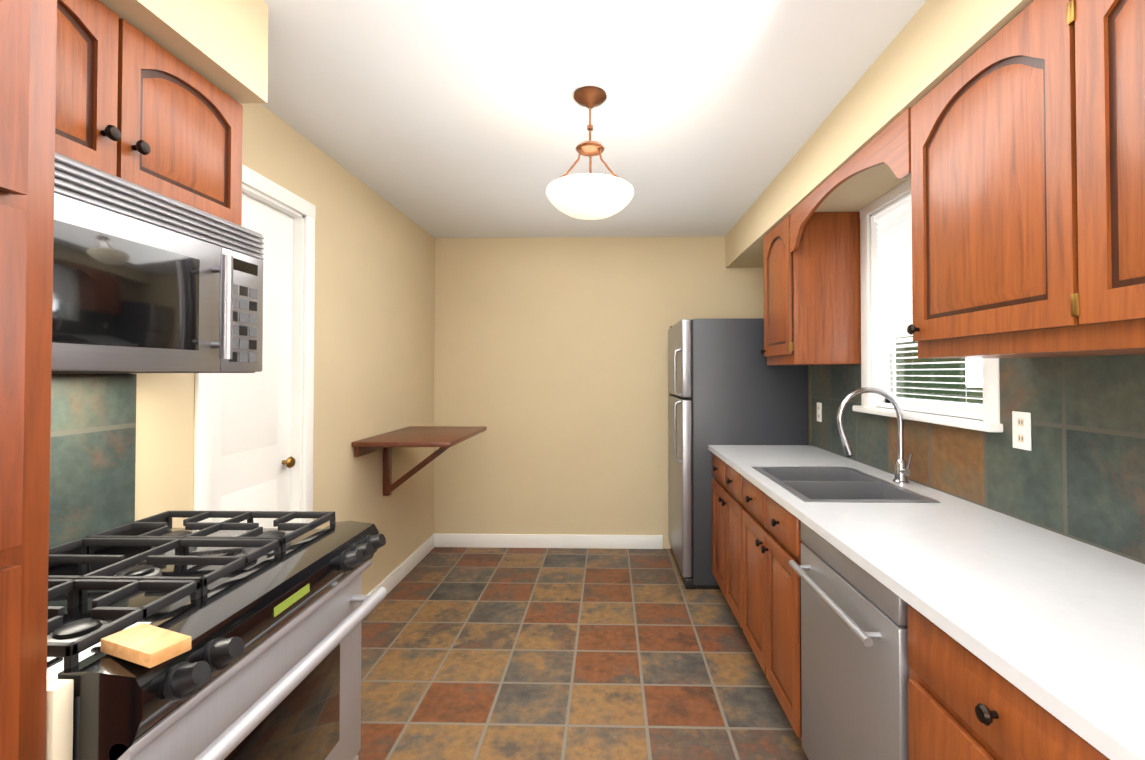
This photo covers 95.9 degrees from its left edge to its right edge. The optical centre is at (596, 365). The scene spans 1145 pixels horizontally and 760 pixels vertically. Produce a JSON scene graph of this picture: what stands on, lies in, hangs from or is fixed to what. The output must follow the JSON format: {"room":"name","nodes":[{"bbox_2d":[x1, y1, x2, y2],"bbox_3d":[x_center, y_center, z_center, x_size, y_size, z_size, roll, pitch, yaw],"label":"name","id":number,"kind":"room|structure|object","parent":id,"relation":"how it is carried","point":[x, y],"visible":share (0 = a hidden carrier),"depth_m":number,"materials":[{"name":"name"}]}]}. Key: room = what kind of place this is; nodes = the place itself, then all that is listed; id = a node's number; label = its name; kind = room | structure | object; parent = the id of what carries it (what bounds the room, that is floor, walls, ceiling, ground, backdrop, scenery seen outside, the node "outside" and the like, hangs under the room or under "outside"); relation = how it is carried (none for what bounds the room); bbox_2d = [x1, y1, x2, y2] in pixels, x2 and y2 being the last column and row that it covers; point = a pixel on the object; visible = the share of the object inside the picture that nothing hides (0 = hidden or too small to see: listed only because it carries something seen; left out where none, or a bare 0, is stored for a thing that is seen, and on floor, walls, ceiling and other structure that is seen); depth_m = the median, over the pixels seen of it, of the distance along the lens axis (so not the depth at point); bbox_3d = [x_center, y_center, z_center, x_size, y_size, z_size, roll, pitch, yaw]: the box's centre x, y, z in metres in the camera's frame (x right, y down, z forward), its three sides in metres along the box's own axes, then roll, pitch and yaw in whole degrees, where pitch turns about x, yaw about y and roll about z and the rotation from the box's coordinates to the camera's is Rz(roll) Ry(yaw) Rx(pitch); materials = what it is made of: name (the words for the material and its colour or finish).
{"room":"kitchen","nodes":[
{"label":"kitchen","id":0,"kind":"room"},
{"bbox_2d":[98,0,267,103],"bbox_3d":[-1.187,-0.926,0.003,0.390,0.286,3.010,0,-1,1],"label":"soffit","id":1,"kind":"structure","parent":0,"point":[222,45],"depth_m":1.32,"materials":[{"name":"paint"}]},
{"bbox_2d":[49,103,434,594],"bbox_3d":[-1.396,0.170,1.287,0.112,2.440,5.600,0,-1,1],"label":"wall","id":2,"kind":"structure","parent":0,"point":[374,314],"depth_m":2.57,"materials":[{"name":"paint"}]},
{"bbox_2d":[55,0,242,225],"bbox_3d":[-1.177,-0.575,1.119,0.350,0.377,0.763,0,-1,1],"label":"upper cabinet","id":3,"kind":"object","parent":2,"relation":"attached to","point":[134,105],"visible":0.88,"depth_m":1.17,"materials":[{"name":"brown wood"}]},
{"bbox_2d":[51,152,263,372],"bbox_3d":[-1.135,-0.183,1.121,0.433,0.401,0.744,0,-1,1],"label":"microwave","id":4,"kind":"object","parent":3,"relation":"attached to","point":[145,280],"visible":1,"depth_m":1.11,"materials":[{"name":"silver metal"}]},
{"bbox_2d":[193,164,315,527],"bbox_3d":[-1.374,0.327,2.055,0.118,2.149,0.674,0,-1,1],"label":"door","id":5,"kind":"structure","parent":2,"relation":"attached to","point":[253,461],"depth_m":2.16,"materials":[{"name":"white paint"}]},
{"bbox_2d":[367,534,434,594],"bbox_3d":[-1.298,1.366,3.216,0.014,0.105,1.677,0,-1,1],"label":"baseboard","id":6,"kind":"structure","parent":2,"relation":"attached to","point":[396,576],"depth_m":3.49,"materials":[{"name":"white paint"}]},
{"bbox_2d":[352,426,486,495],"bbox_3d":[-1.035,0.608,3.158,0.536,0.380,0.810,0,-1,1],"label":"wall shelf","id":7,"kind":"object","parent":2,"relation":"attached to","point":[444,438],"visible":1,"depth_m":3.14,"materials":[{"name":"brown wood"}]},
{"bbox_2d":[357,547,808,759],"bbox_3d":[-0.017,1.439,1.236,2.870,0.100,5.800,0,-1,1],"label":"floor","id":8,"kind":"structure","parent":0,"point":[470,653],"depth_m":2.41,"materials":[{"name":"tile"}]},
{"bbox_2d":[0,0,56,759],"bbox_3d":[-1.040,0.301,0.348,0.659,2.150,0.742,0,-1,1],"label":"pantry cabinet","id":9,"kind":"object","parent":8,"relation":"on","point":[28,38],"visible":1,"depth_m":0.68,"materials":[{"name":"brown wood"}]},
{"bbox_2d":[45,679,73,759],"bbox_3d":[-1.055,0.916,0.728,0.611,0.932,0.029,0,-1,1],"label":"base cabinet","id":10,"kind":"object","parent":8,"relation":"on","point":[59,717],"visible":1,"depth_m":0.72,"materials":[{"name":"beige paint"}]},
{"bbox_2d":[47,511,386,759],"bbox_3d":[-0.962,0.903,1.123,0.726,0.970,0.760,0,-1,1],"label":"range","id":11,"kind":"object","parent":8,"relation":"on","point":[267,666],"visible":0.92,"depth_m":1.05,"materials":[{"name":"black metal"}]},
{"bbox_2d":[101,623,190,667],"bbox_3d":[-0.695,0.430,0.797,0.124,0.021,0.056,0,-1,21],"label":"wood block","id":12,"kind":"object","parent":11,"relation":"on","point":[146,645],"visible":0.96,"depth_m":0.78,"materials":[{"name":"beige wood"}]},
{"bbox_2d":[712,453,739,624],"bbox_3d":[1.032,0.972,2.868,0.640,0.884,0.750,0,-1,1],"label":"base cabinet","id":13,"kind":"object","parent":8,"relation":"on","point":[724,481],"depth_m":2.85,"materials":[{"name":"brown wood"}]},
{"bbox_2d":[668,318,808,588],"bbox_3d":[0.924,0.560,3.637,0.843,1.730,0.760,0,-1,1],"label":"fridge","id":14,"kind":"object","parent":8,"relation":"on","point":[727,385],"visible":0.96,"depth_m":3.27,"materials":[{"name":"grey metal"}]},
{"bbox_2d":[736,471,802,741],"bbox_3d":[1.015,0.961,2.116,0.640,0.884,0.756,0,-1,1],"label":"base cabinet","id":15,"kind":"object","parent":8,"relation":"on","point":[756,540],"depth_m":2.06,"materials":[{"name":"brown wood"}]},
{"bbox_2d":[789,521,908,759],"bbox_3d":[0.959,0.953,1.435,0.668,0.878,0.594,0,-1,1],"label":"dishwasher","id":16,"kind":"object","parent":8,"relation":"on","point":[854,654],"visible":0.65,"depth_m":1.38,"materials":[{"name":"silver metal"}]},
{"bbox_2d":[907,604,1109,759],"bbox_3d":[0.983,0.942,0.848,0.643,0.884,0.566,0,-1,1],"label":"base cabinet","id":17,"kind":"object","parent":8,"relation":"on","point":[964,703],"visible":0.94,"depth_m":0.90,"materials":[{"name":"brown wood"}]},
{"bbox_2d":[708,445,1144,759],"bbox_3d":[0.982,0.489,1.279,0.646,0.029,3.945,0,-1,1],"label":"countertop","id":18,"kind":"structure","parent":17,"relation":"on","point":[1051,622],"depth_m":1.10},
{"bbox_2d":[752,467,939,502],"bbox_3d":[0.975,0.583,2.145,0.470,0.198,0.670,0,-1,1],"label":"sink","id":19,"kind":"object","parent":18,"relation":"in","point":[827,484],"visible":0.27,"depth_m":2.13,"materials":[{"name":"metal"}]},
{"bbox_2d":[836,387,912,483],"bbox_3d":[1.145,0.289,2.128,0.292,0.396,0.095,0,-1,1],"label":"faucet","id":20,"kind":"object","parent":18,"relation":"on","point":[902,472],"visible":1,"depth_m":2.14,"materials":[{"name":"silver metal"}]},
{"bbox_2d":[261,0,926,237],"bbox_3d":[-0.017,-1.100,1.273,2.870,0.100,5.800,0,-1,1],"label":"ceiling","id":21,"kind":"structure","parent":0,"point":[452,118],"depth_m":1.99,"materials":[{"name":"paint"}]},
{"bbox_2d":[546,86,633,219],"bbox_3d":[-0.025,-0.803,1.981,0.336,0.471,0.336,0,-1,1],"label":"pendant light","id":22,"kind":"object","parent":21,"relation":"hanging from","point":[589,196],"visible":1,"depth_m":1.91,"materials":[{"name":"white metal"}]},
{"bbox_2d":[434,236,763,548],"bbox_3d":[0.051,0.211,4.103,2.870,2.440,0.100,0,-1,1],"label":"wall","id":23,"kind":"structure","parent":0,"point":[551,364],"depth_m":4.06,"materials":[{"name":"paint"}]},
{"bbox_2d":[434,534,662,548],"bbox_3d":[-0.385,1.378,4.040,1.800,0.105,0.014,0,-1,1],"label":"baseboard","id":24,"kind":"structure","parent":23,"relation":"attached to","point":[554,541],"depth_m":4.03,"materials":[{"name":"white paint"}]},
{"bbox_2d":[725,0,1033,267],"bbox_3d":[1.130,-0.927,1.243,0.375,0.247,5.600,0,-1,1],"label":"soffit","id":25,"kind":"structure","parent":0,"point":[933,44],"depth_m":1.84,"materials":[{"name":"paint"}]},
{"bbox_2d":[790,108,910,251],"bbox_3d":[0.982,-0.684,2.111,0.018,0.203,1.041,0,-1,1],"label":"valance","id":26,"kind":"object","parent":25,"relation":"attached to","point":[889,145],"visible":0.98,"depth_m":1.81,"materials":[{"name":"brown wood"}]},
{"bbox_2d":[808,290,1144,563],"bbox_3d":[1.362,0.169,1.222,0.112,2.440,5.600,0,-1,1],"label":"tile backsplash","id":27,"kind":"structure","parent":0,"point":[1077,472],"depth_m":1.51,"materials":[{"name":"tile"}]},
{"bbox_2d":[760,212,860,364],"bbox_3d":[1.157,-0.390,2.856,0.389,0.775,0.460,0,-1,1],"label":"upper cabinet","id":28,"kind":"object","parent":27,"relation":"attached to","point":[812,299],"visible":0.88,"depth_m":2.63,"materials":[{"name":"brown wood"}]},
{"bbox_2d":[817,402,821,421],"bbox_3d":[1.347,0.285,3.126,0.006,0.115,0.070,0,-1,1],"label":"electrical outlet","id":29,"kind":"object","parent":27,"relation":"attached to","point":[819,412],"visible":1,"depth_m":3.12,"materials":[{"name":"white paint"}]},
{"bbox_2d":[852,177,1002,431],"bbox_3d":[1.362,-0.297,2.152,0.155,1.045,0.948,0,-1,1],"label":"window","id":30,"kind":"structure","parent":27,"relation":"in","point":[989,372],"depth_m":2.31,"materials":[{"name":"white paint"}]},
{"bbox_2d":[874,195,982,419],"bbox_3d":[1.371,-0.269,2.151,0.038,0.931,0.750,0,-1,1],"label":"window blinds","id":31,"kind":"object","parent":30,"relation":"attached to","point":[894,249],"visible":0.42,"depth_m":2.34,"materials":[{"name":"white plastic"}]},
{"bbox_2d":[907,0,1078,357],"bbox_3d":[1.135,-0.412,1.300,0.360,0.774,0.560,0,-1,1],"label":"upper cabinet","id":32,"kind":"object","parent":27,"relation":"attached to","point":[1028,174],"depth_m":1.25,"materials":[{"name":"brown wood"}]},
{"bbox_2d":[1012,411,1031,450],"bbox_3d":[1.311,0.202,1.593,0.006,0.115,0.070,0,-1,1],"label":"electrical outlet","id":33,"kind":"object","parent":27,"relation":"attached to","point":[1021,429],"visible":1,"depth_m":1.59,"materials":[{"name":"white paint"}]},
{"bbox_2d":[1059,0,1144,355],"bbox_3d":[1.115,-0.425,0.466,0.360,0.774,1.110,0,-1,1],"label":"upper cabinet","id":34,"kind":"object","parent":27,"relation":"attached to","point":[1102,42],"depth_m":0.97,"materials":[{"name":"brown wood"}]}
]}

